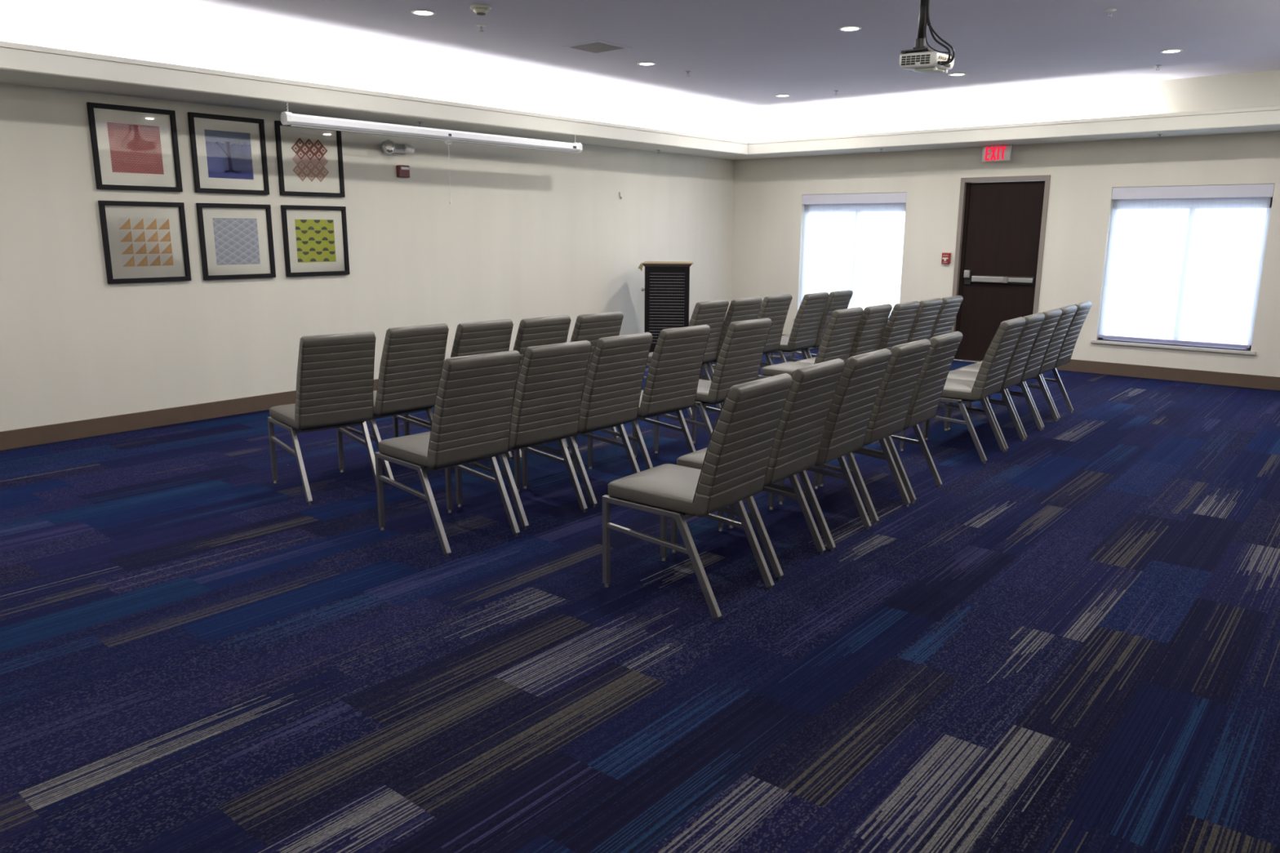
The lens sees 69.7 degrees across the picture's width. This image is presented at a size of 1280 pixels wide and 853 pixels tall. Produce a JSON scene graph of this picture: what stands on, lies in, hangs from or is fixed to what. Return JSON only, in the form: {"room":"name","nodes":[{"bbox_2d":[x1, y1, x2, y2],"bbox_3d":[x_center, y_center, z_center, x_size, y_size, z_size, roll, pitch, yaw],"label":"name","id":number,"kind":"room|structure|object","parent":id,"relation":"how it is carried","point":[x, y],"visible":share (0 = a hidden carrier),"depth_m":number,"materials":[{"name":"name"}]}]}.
{"room":"conference room","nodes":[
{"label":"conference room","id":0,"kind":"room"},
{"bbox_2d":[0,82,733,431],"bbox_3d":[-2.956,-1.786,8.235,0.120,3.150,13.200,10,16,39],"label":"wall","id":1,"kind":"structure","parent":0,"point":[522,233],"depth_m":8.28,"materials":[{"name":"paint"}]},
{"bbox_2d":[86,102,182,191],"bbox_3d":[-3.819,-2.107,6.981,0.034,0.612,0.619,10,16,39],"label":"framed picture","id":2,"kind":"object","parent":1,"relation":"attached to","point":[134,148],"visible":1,"depth_m":6.97,"materials":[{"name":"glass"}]},
{"bbox_2d":[106,122,164,174],"bbox_3d":[-3.827,-2.108,6.987,0.001,0.356,0.374,10,16,39],"label":"print","id":3,"kind":"object","parent":2,"relation":"attached to","point":[134,148],"depth_m":6.98},
{"bbox_2d":[97,200,191,284],"bbox_3d":[-3.822,-1.428,7.126,0.034,0.612,0.619,10,16,39],"label":"framed picture","id":4,"kind":"object","parent":1,"relation":"attached to","point":[144,242],"visible":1,"depth_m":7.12,"materials":[{"name":"black wood"}]},
{"bbox_2d":[117,217,173,266],"bbox_3d":[-3.830,-1.430,7.132,0.001,0.365,0.379,10,16,39],"label":"print","id":5,"kind":"object","parent":4,"relation":"attached to","point":[141,242],"depth_m":7.13,"materials":[{"name":"orange paper"}]},
{"bbox_2d":[0,378,378,450],"bbox_3d":[-2.915,-0.303,8.504,0.013,0.137,13.187,10,16,39],"label":"baseboard","id":6,"kind":"structure","parent":1,"relation":"attached to","point":[55,433],"depth_m":7.27,"materials":[{"name":"wood"}]},
{"bbox_2d":[187,111,269,194],"bbox_3d":[-3.353,-2.222,7.527,0.034,0.612,0.619,10,16,39],"label":"framed picture","id":7,"kind":"object","parent":1,"relation":"attached to","point":[228,153],"visible":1,"depth_m":7.52,"materials":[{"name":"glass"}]},
{"bbox_2d":[204,128,253,179],"bbox_3d":[-3.361,-2.223,7.533,0.001,0.372,0.380,10,16,39],"label":"print","id":8,"kind":"object","parent":7,"relation":"attached to","point":[228,153],"depth_m":7.53,"materials":[{"name":"paper"}]},
{"bbox_2d":[195,202,275,279],"bbox_3d":[-3.356,-1.543,7.672,0.034,0.612,0.619,10,16,39],"label":"framed picture","id":9,"kind":"object","parent":1,"relation":"attached to","point":[236,240],"visible":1,"depth_m":7.67,"materials":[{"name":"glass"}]},
{"bbox_2d":[212,217,260,265],"bbox_3d":[-3.364,-1.545,7.678,0.001,0.378,0.376,10,16,39],"label":"print","id":10,"kind":"object","parent":9,"relation":"attached to","point":[235,241],"depth_m":7.67},
{"bbox_2d":[274,120,345,197],"bbox_3d":[-2.887,-2.337,8.073,0.034,0.612,0.619,10,16,39],"label":"framed picture","id":11,"kind":"object","parent":1,"relation":"attached to","point":[310,160],"visible":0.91,"depth_m":8.07,"materials":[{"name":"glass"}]},
{"bbox_2d":[291,137,328,182],"bbox_3d":[-2.895,-2.338,8.079,0.001,0.368,0.352,10,16,39],"label":"print","id":12,"kind":"object","parent":11,"relation":"attached to","point":[309,156],"depth_m":8.08},
{"bbox_2d":[280,204,350,276],"bbox_3d":[-2.890,-1.658,8.218,0.034,0.612,0.619,10,16,39],"label":"framed picture","id":13,"kind":"object","parent":1,"relation":"attached to","point":[315,237],"visible":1,"depth_m":8.21,"materials":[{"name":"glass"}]},
{"bbox_2d":[294,219,336,262],"bbox_3d":[-2.897,-1.660,8.224,0.001,0.374,0.380,10,16,39],"label":"print","id":14,"kind":"object","parent":13,"relation":"attached to","point":[315,240],"depth_m":8.22},
{"bbox_2d":[381,139,414,155],"bbox_3d":[-2.294,-2.622,8.666,0.132,0.140,0.371,10,16,39],"label":"emergency light","id":15,"kind":"object","parent":1,"relation":"attached to","point":[388,147],"visible":1,"depth_m":8.66,"materials":[{"name":"grey plastic"}]},
{"bbox_2d":[395,164,409,177],"bbox_3d":[-2.261,-2.441,8.798,0.066,0.112,0.124,10,16,39],"label":"fire alarm strobe","id":16,"kind":"object","parent":1,"relation":"attached to","point":[402,171],"visible":1,"depth_m":8.77,"materials":[{"name":"red plastic"}]},
{"bbox_2d":[280,102,582,152],"bbox_3d":[-1.707,-2.701,8.408,0.096,0.183,3.330,10,16,39],"label":"projection screen","id":17,"kind":"object","parent":1,"relation":"hanging from","point":[289,118],"visible":1,"depth_m":8.10,"materials":[{"name":"white plastic"}]},
{"bbox_2d":[444,140,451,204],"bbox_3d":[-1.748,-2.331,8.439,0.018,0.561,0.078,10,16,39],"label":"pull cord","id":18,"kind":"object","parent":17,"relation":"hanging from","point":[446,140],"visible":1,"depth_m":8.44,"materials":[{"name":"white plastic"}]},
{"bbox_2d":[0,40,1279,144],"bbox_3d":[0.165,-2.305,5.463,6.756,0.036,11.956,10,16,39],"label":"trim","id":19,"kind":"structure","parent":1,"relation":"attached to","point":[2,43],"depth_m":8.58,"materials":[{"name":"paint"}]},
{"bbox_2d":[0,347,1279,852],"bbox_3d":[0.154,0.311,6.023,8.000,0.001,13.200,10,16,39],"label":"floor","id":20,"kind":"structure","parent":0,"point":[1068,642],"depth_m":3.46,"materials":[{"name":"carpet"}]},
{"bbox_2d":[267,331,377,505],"bbox_3d":[-1.914,-0.099,5.562,0.457,0.979,0.684,-10,16,-38],"label":"chair","id":21,"kind":"object","parent":20,"relation":"on","point":[335,377],"visible":0.98,"depth_m":5.34,"materials":[{"name":"fabric"}]},
{"bbox_2d":[342,323,448,484],"bbox_3d":[-1.604,-0.189,5.986,0.684,0.979,0.457,11,16,41],"label":"chair","id":22,"kind":"object","parent":20,"relation":"on","point":[412,357],"visible":0.68,"depth_m":5.76,"materials":[{"name":"fabric"}]},
{"bbox_2d":[374,350,520,557],"bbox_3d":[-0.981,0.085,4.718,0.684,0.979,0.457,11,16,42],"label":"chair","id":23,"kind":"object","parent":20,"relation":"on","point":[473,410],"visible":1,"depth_m":4.52,"materials":[{"name":"leather"}]},
{"bbox_2d":[404,319,513,471],"bbox_3d":[-1.238,-0.254,6.295,0.684,0.979,0.457,11,16,41],"label":"chair","id":24,"kind":"object","parent":20,"relation":"on","point":[473,338],"visible":0.37,"depth_m":6.00,"materials":[{"name":"fabric"}]},
{"bbox_2d":[454,340,591,529],"bbox_3d":[-0.653,-0.003,5.135,0.684,0.979,0.457,11,16,42],"label":"chair","id":25,"kind":"object","parent":20,"relation":"on","point":[547,401],"visible":0.88,"depth_m":4.92,"materials":[{"name":"leather"}]},
{"bbox_2d":[513,315,571,460],"bbox_3d":[-0.877,-0.317,6.601,0.684,0.979,0.457,11,16,41],"label":"chair","id":26,"kind":"object","parent":20,"relation":"on","point":[542,331],"visible":0.3,"depth_m":6.28,"materials":[{"name":"fabric"}]},
{"bbox_2d":[521,332,653,507],"bbox_3d":[-0.320,-0.086,5.529,0.684,0.979,0.457,11,16,40],"label":"chair","id":27,"kind":"object","parent":20,"relation":"on","point":[611,396],"visible":0.8,"depth_m":5.31,"materials":[{"name":"leather"}]},
{"bbox_2d":[570,311,623,447],"bbox_3d":[-0.515,-0.382,6.909,0.684,0.979,0.457,11,16,41],"label":"chair","id":28,"kind":"object","parent":20,"relation":"on","point":[591,327],"visible":0.23,"depth_m":6.61,"materials":[{"name":"fabric"}]},
{"bbox_2d":[587,324,711,469],"bbox_3d":[0.054,-0.181,5.982,0.684,0.979,0.457,12,17,43],"label":"chair","id":29,"kind":"object","parent":20,"relation":"on","point":[671,384],"visible":0.77,"depth_m":5.76,"materials":[{"name":"fabric"}]},
{"bbox_2d":[638,261,693,352],"bbox_3d":[0.311,-1.414,11.261,0.650,1.182,0.530,1,12,2],"label":"lectern","id":30,"kind":"object","parent":20,"relation":"on","point":[667,283],"visible":0.64,"depth_m":11.02,"materials":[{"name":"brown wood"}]},
{"bbox_2d":[643,299,728,417],"bbox_3d":[0.371,-0.629,8.083,0.684,0.979,0.457,10,15,38],"label":"chair","id":31,"kind":"object","parent":20,"relation":"on","point":[712,313],"visible":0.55,"depth_m":7.90,"materials":[{"name":"leather"}]},
{"bbox_2d":[602,373,793,622],"bbox_3d":[0.242,0.246,3.989,0.684,0.979,0.457,10,15,37],"label":"chair","id":32,"kind":"object","parent":20,"relation":"on","point":[735,464],"visible":1,"depth_m":3.82,"materials":[{"name":"leather"}]},
{"bbox_2d":[653,318,772,453],"bbox_3d":[0.505,-0.275,6.431,0.684,0.979,0.457,11,16,41],"label":"chair","id":33,"kind":"object","parent":20,"relation":"on","point":[739,360],"visible":0.74,"depth_m":6.20,"materials":[{"name":"fabric"}]},
{"bbox_2d":[698,297,762,404],"bbox_3d":[0.702,-0.698,8.408,0.684,0.979,0.457,10,16,39],"label":"chair","id":34,"kind":"object","parent":20,"relation":"on","point":[744,308],"visible":0.42,"depth_m":8.10,"materials":[{"name":"leather"}]},
{"bbox_2d":[705,293,792,380],"bbox_3d":[1.036,-0.780,8.796,0.684,0.979,0.457,10,16,39],"label":"chair","id":35,"kind":"object","parent":20,"relation":"on","point":[775,308],"visible":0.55,"depth_m":8.61,"materials":[{"name":"leather"}]},
{"bbox_2d":[670,358,845,580],"bbox_3d":[0.561,0.152,4.436,0.684,0.979,0.457,9,15,36],"label":"chair","id":36,"kind":"object","parent":20,"relation":"on","point":[802,422],"visible":0.7,"depth_m":4.23,"materials":[{"name":"leather"}]},
{"bbox_2d":[760,291,829,365],"bbox_3d":[1.446,-0.844,9.102,0.684,0.979,0.457,10,15,37],"label":"chair","id":37,"kind":"object","parent":20,"relation":"on","point":[804,332],"visible":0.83,"depth_m":8.88,"materials":[{"name":"leather"}]},
{"bbox_2d":[728,348,892,551],"bbox_3d":[0.882,0.073,4.812,0.684,0.979,0.457,9,15,37],"label":"chair","id":38,"kind":"object","parent":20,"relation":"on","point":[855,397],"visible":0.7,"depth_m":4.59,"materials":[{"name":"leather"}]},
{"bbox_2d":[757,306,863,379],"bbox_3d":[1.355,-0.470,7.355,0.684,0.979,0.457,10,15,38],"label":"chair","id":39,"kind":"object","parent":20,"relation":"on","point":[838,336],"visible":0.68,"depth_m":7.12,"materials":[{"name":"leather"}]},
{"bbox_2d":[770,289,853,364],"bbox_3d":[1.756,-0.915,9.444,0.684,0.979,0.457,10,15,37],"label":"chair","id":40,"kind":"object","parent":20,"relation":"on","point":[838,300],"visible":0.49,"depth_m":9.14,"materials":[{"name":"leather"}]},
{"bbox_2d":[795,303,892,364],"bbox_3d":[1.671,-0.539,7.683,0.684,0.979,0.457,10,15,38],"label":"chair","id":41,"kind":"object","parent":20,"relation":"on","point":[868,335],"visible":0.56,"depth_m":7.40,"materials":[{"name":"leather"}]},
{"bbox_2d":[777,338,931,524],"bbox_3d":[1.214,-0.017,5.237,0.684,0.979,0.457,10,15,38],"label":"chair","id":42,"kind":"object","parent":20,"relation":"on","point":[898,384],"visible":0.7,"depth_m":5.02,"materials":[{"name":"leather"}]},
{"bbox_2d":[818,331,963,503],"bbox_3d":[1.529,-0.100,5.629,0.684,0.979,0.457,9,15,37],"label":"chair","id":43,"kind":"object","parent":20,"relation":"on","point":[925,402],"visible":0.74,"depth_m":5.42,"materials":[{"name":"fabric"}]},
{"bbox_2d":[878,300,919,350],"bbox_3d":[1.997,-0.607,8.006,0.684,0.979,0.457,10,15,38],"label":"chair","id":44,"kind":"object","parent":20,"relation":"on","point":[900,321],"visible":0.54,"depth_m":7.70,"materials":[{"name":"leather"}]},
{"bbox_2d":[906,297,942,342],"bbox_3d":[2.304,-0.679,8.349,0.684,0.979,0.457,10,15,38],"label":"chair","id":45,"kind":"object","parent":20,"relation":"on","point":[925,319],"visible":0.42,"depth_m":8.06,"materials":[{"name":"leather"}]},
{"bbox_2d":[929,295,963,338],"bbox_3d":[2.606,-0.751,8.694,0.684,0.979,0.457,10,15,38],"label":"chair","id":46,"kind":"object","parent":20,"relation":"on","point":[950,306],"visible":0.38,"depth_m":8.41,"materials":[{"name":"fabric"}]},
{"bbox_2d":[899,316,1026,463],"bbox_3d":[2.296,-0.296,6.561,0.684,0.979,0.457,9,15,37],"label":"chair","id":47,"kind":"object","parent":20,"relation":"on","point":[990,376],"visible":0.88,"depth_m":6.35,"materials":[{"name":"fabric"}]},
{"bbox_2d":[924,312,1044,451],"bbox_3d":[2.585,-0.371,6.917,0.684,0.979,0.457,9,15,37],"label":"chair","id":48,"kind":"object","parent":20,"relation":"on","point":[1013,376],"visible":0.59,"depth_m":6.76,"materials":[{"name":"fabric"}]},
{"bbox_2d":[947,308,1062,439],"bbox_3d":[2.879,-0.448,7.283,0.684,0.979,0.457,9,15,37],"label":"chair","id":49,"kind":"object","parent":20,"relation":"on","point":[1032,369],"visible":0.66,"depth_m":7.11,"materials":[{"name":"fabric"}]},
{"bbox_2d":[968,304,1077,429],"bbox_3d":[3.174,-0.526,7.654,0.684,0.979,0.457,9,15,37],"label":"chair","id":50,"kind":"object","parent":20,"relation":"on","point":[1051,357],"visible":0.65,"depth_m":7.46,"materials":[{"name":"leather"}]},
{"bbox_2d":[987,301,1091,420],"bbox_3d":[3.474,-0.605,8.026,0.684,0.979,0.457,10,15,38],"label":"chair","id":51,"kind":"object","parent":20,"relation":"on","point":[1067,348],"visible":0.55,"depth_m":7.83,"materials":[{"name":"leather"}]},
{"bbox_2d":[0,0,1279,159],"bbox_3d":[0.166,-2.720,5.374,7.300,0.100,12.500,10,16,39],"label":"ceiling","id":52,"kind":"structure","parent":0,"point":[739,55],"depth_m":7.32,"materials":[{"name":"paint"}]},
{"bbox_2d":[411,8,435,15],"bbox_3d":[-1.518,-2.901,6.445,0.170,0.009,0.170,10,16,39],"label":"recessed light","id":53,"kind":"object","parent":52,"relation":"in","point":[419,11],"visible":1,"depth_m":6.43,"materials":[{"name":"white glass"}]},
{"bbox_2d":[470,4,491,15],"bbox_3d":[-1.089,-2.845,6.288,0.144,0.050,0.144,10,16,39],"label":"smoke detector","id":54,"kind":"object","parent":52,"relation":"attached to","point":[479,9],"visible":1,"depth_m":6.25,"materials":[{"name":"white plastic"}]},
{"bbox_2d":[476,24,486,31],"bbox_3d":[-1.184,-2.971,6.863,0.072,0.043,0.072,10,16,39],"label":"sprinkler","id":55,"kind":"object","parent":52,"relation":"attached to","point":[481,26],"visible":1,"depth_m":6.85,"materials":[{"name":"silver metal"}]},
{"bbox_2d":[562,40,631,53],"bbox_3d":[-0.355,-3.155,7.658,0.410,0.010,0.410,10,16,39],"label":"ceiling vent","id":56,"kind":"object","parent":52,"relation":"in","point":[597,46],"visible":1,"depth_m":7.63,"materials":[{"name":"metal"}]},
{"bbox_2d":[637,62,655,65],"bbox_3d":[0.061,-3.312,8.397,0.170,0.009,0.170,10,16,39],"label":"recessed light","id":57,"kind":"object","parent":52,"relation":"in","point":[639,63],"visible":1,"depth_m":8.38,"materials":[{"name":"white glass"}]},
{"bbox_2d":[775,93,790,97],"bbox_3d":[1.606,-3.725,10.354,0.170,0.009,0.170,10,16,39],"label":"recessed light","id":58,"kind":"object","parent":52,"relation":"in","point":[780,95],"visible":1,"depth_m":10.35,"materials":[{"name":"white glass"}]},
{"bbox_2d":[838,25,861,31],"bbox_3d":[1.575,-2.985,6.899,0.170,0.009,0.170,10,16,39],"label":"recessed light","id":59,"kind":"object","parent":52,"relation":"in","point":[851,28],"visible":1,"depth_m":6.88,"materials":[{"name":"white glass"}]},
{"bbox_2d":[900,0,935,53],"bbox_3d":[1.740,-2.518,5.671,0.180,0.408,0.170,10,16,39],"label":"mount","id":60,"kind":"object","parent":52,"relation":"attached to","point":[920,42],"depth_m":5.66,"materials":[{"name":"black metal"}]},
{"bbox_2d":[899,51,954,73],"bbox_3d":[1.792,-2.273,5.764,0.278,0.116,0.261,12,17,43],"label":"projector","id":61,"kind":"object","parent":60,"relation":"attached to","point":[927,62],"visible":0.89,"depth_m":5.68,"materials":[{"name":"white plastic"}]},
{"bbox_2d":[901,53,930,65],"bbox_3d":[1.701,-2.262,5.675,0.190,0.053,0.005,15,19,42],"label":"grille","id":62,"kind":"object","parent":61,"relation":"attached to","point":[906,59],"depth_m":5.67,"materials":[{"name":"white plastic"}]},
{"bbox_2d":[924,0,955,65],"bbox_3d":[1.823,-2.448,5.566,0.223,0.497,0.120,10,16,39],"label":"cable","id":63,"kind":"object","parent":52,"relation":"hanging from","point":[927,2],"visible":1,"depth_m":5.58,"materials":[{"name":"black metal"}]},
{"bbox_2d":[947,72,966,75],"bbox_3d":[3.070,-3.408,8.901,0.170,0.009,0.170,10,16,39],"label":"recessed light","id":64,"kind":"object","parent":52,"relation":"in","point":[953,73],"visible":1,"depth_m":8.89,"materials":[{"name":"white glass"}]},
{"bbox_2d":[1104,8,1116,17],"bbox_3d":[3.226,-2.835,6.309,0.072,0.043,0.072,10,16,39],"label":"sprinkler","id":65,"kind":"object","parent":52,"relation":"attached to","point":[1110,11],"visible":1,"depth_m":6.30,"materials":[{"name":"silver metal"}]},
{"bbox_2d":[1160,48,1182,53],"bbox_3d":[4.454,-3.147,7.712,0.170,0.009,0.170,10,16,39],"label":"recessed light","id":66,"kind":"object","parent":52,"relation":"in","point":[1168,51],"visible":1,"depth_m":7.69,"materials":[{"name":"white glass"}]},
{"bbox_2d":[730,131,1279,377],"bbox_3d":[4.442,-2.286,10.710,8.240,3.150,0.160,10,16,39],"label":"wall","id":67,"kind":"structure","parent":0,"point":[768,215],"depth_m":10.43,"materials":[{"name":"paint"}]},
{"bbox_2d":[800,192,906,318],"bbox_3d":[2.766,-2.220,12.092,1.475,1.630,0.063,10,16,39],"label":"roller shade","id":68,"kind":"object","parent":67,"relation":"attached to","point":[853,242],"visible":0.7,"depth_m":12.03,"materials":[{"name":"fabric"}]},
{"bbox_2d":[941,252,951,263],"bbox_3d":[3.732,-2.053,11.219,0.100,0.132,0.064,10,16,39],"label":"fire alarm","id":69,"kind":"object","parent":67,"relation":"attached to","point":[946,257],"visible":1,"depth_m":11.20,"materials":[{"name":"red plastic"}]},
{"bbox_2d":[981,144,1012,161],"bbox_3d":[4.083,-3.131,10.532,0.320,0.179,0.080,10,16,39],"label":"exit sign","id":70,"kind":"object","parent":67,"relation":"hanging from","point":[994,153],"visible":1,"depth_m":10.51,"materials":[{"name":"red plastic"}]},
{"bbox_2d":[951,174,1050,362],"bbox_3d":[4.268,-1.842,10.942,1.019,2.184,0.176,10,16,39],"label":"door","id":71,"kind":"structure","parent":67,"relation":"in","point":[1002,220],"depth_m":10.90,"materials":[{"name":"wood"}]},
{"bbox_2d":[782,334,1279,391],"bbox_3d":[4.380,-0.799,10.961,8.000,0.137,0.013,10,16,39],"label":"baseboard","id":72,"kind":"structure","parent":67,"relation":"attached to","point":[1253,381],"depth_m":9.85,"materials":[{"name":"wood"}]},
{"bbox_2d":[1090,196,1272,355],"bbox_3d":[5.713,-1.674,9.725,1.556,1.691,0.185,10,16,39],"label":"window","id":73,"kind":"structure","parent":67,"relation":"in","point":[1158,344],"depth_m":9.71,"materials":[{"name":"plastic"}]},
{"bbox_2d":[1097,183,1275,348],"bbox_3d":[5.698,-1.696,9.701,1.462,1.630,0.063,10,16,39],"label":"roller shade","id":74,"kind":"object","parent":73,"relation":"attached to","point":[1184,263],"visible":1,"depth_m":9.67,"materials":[{"name":"fabric"}]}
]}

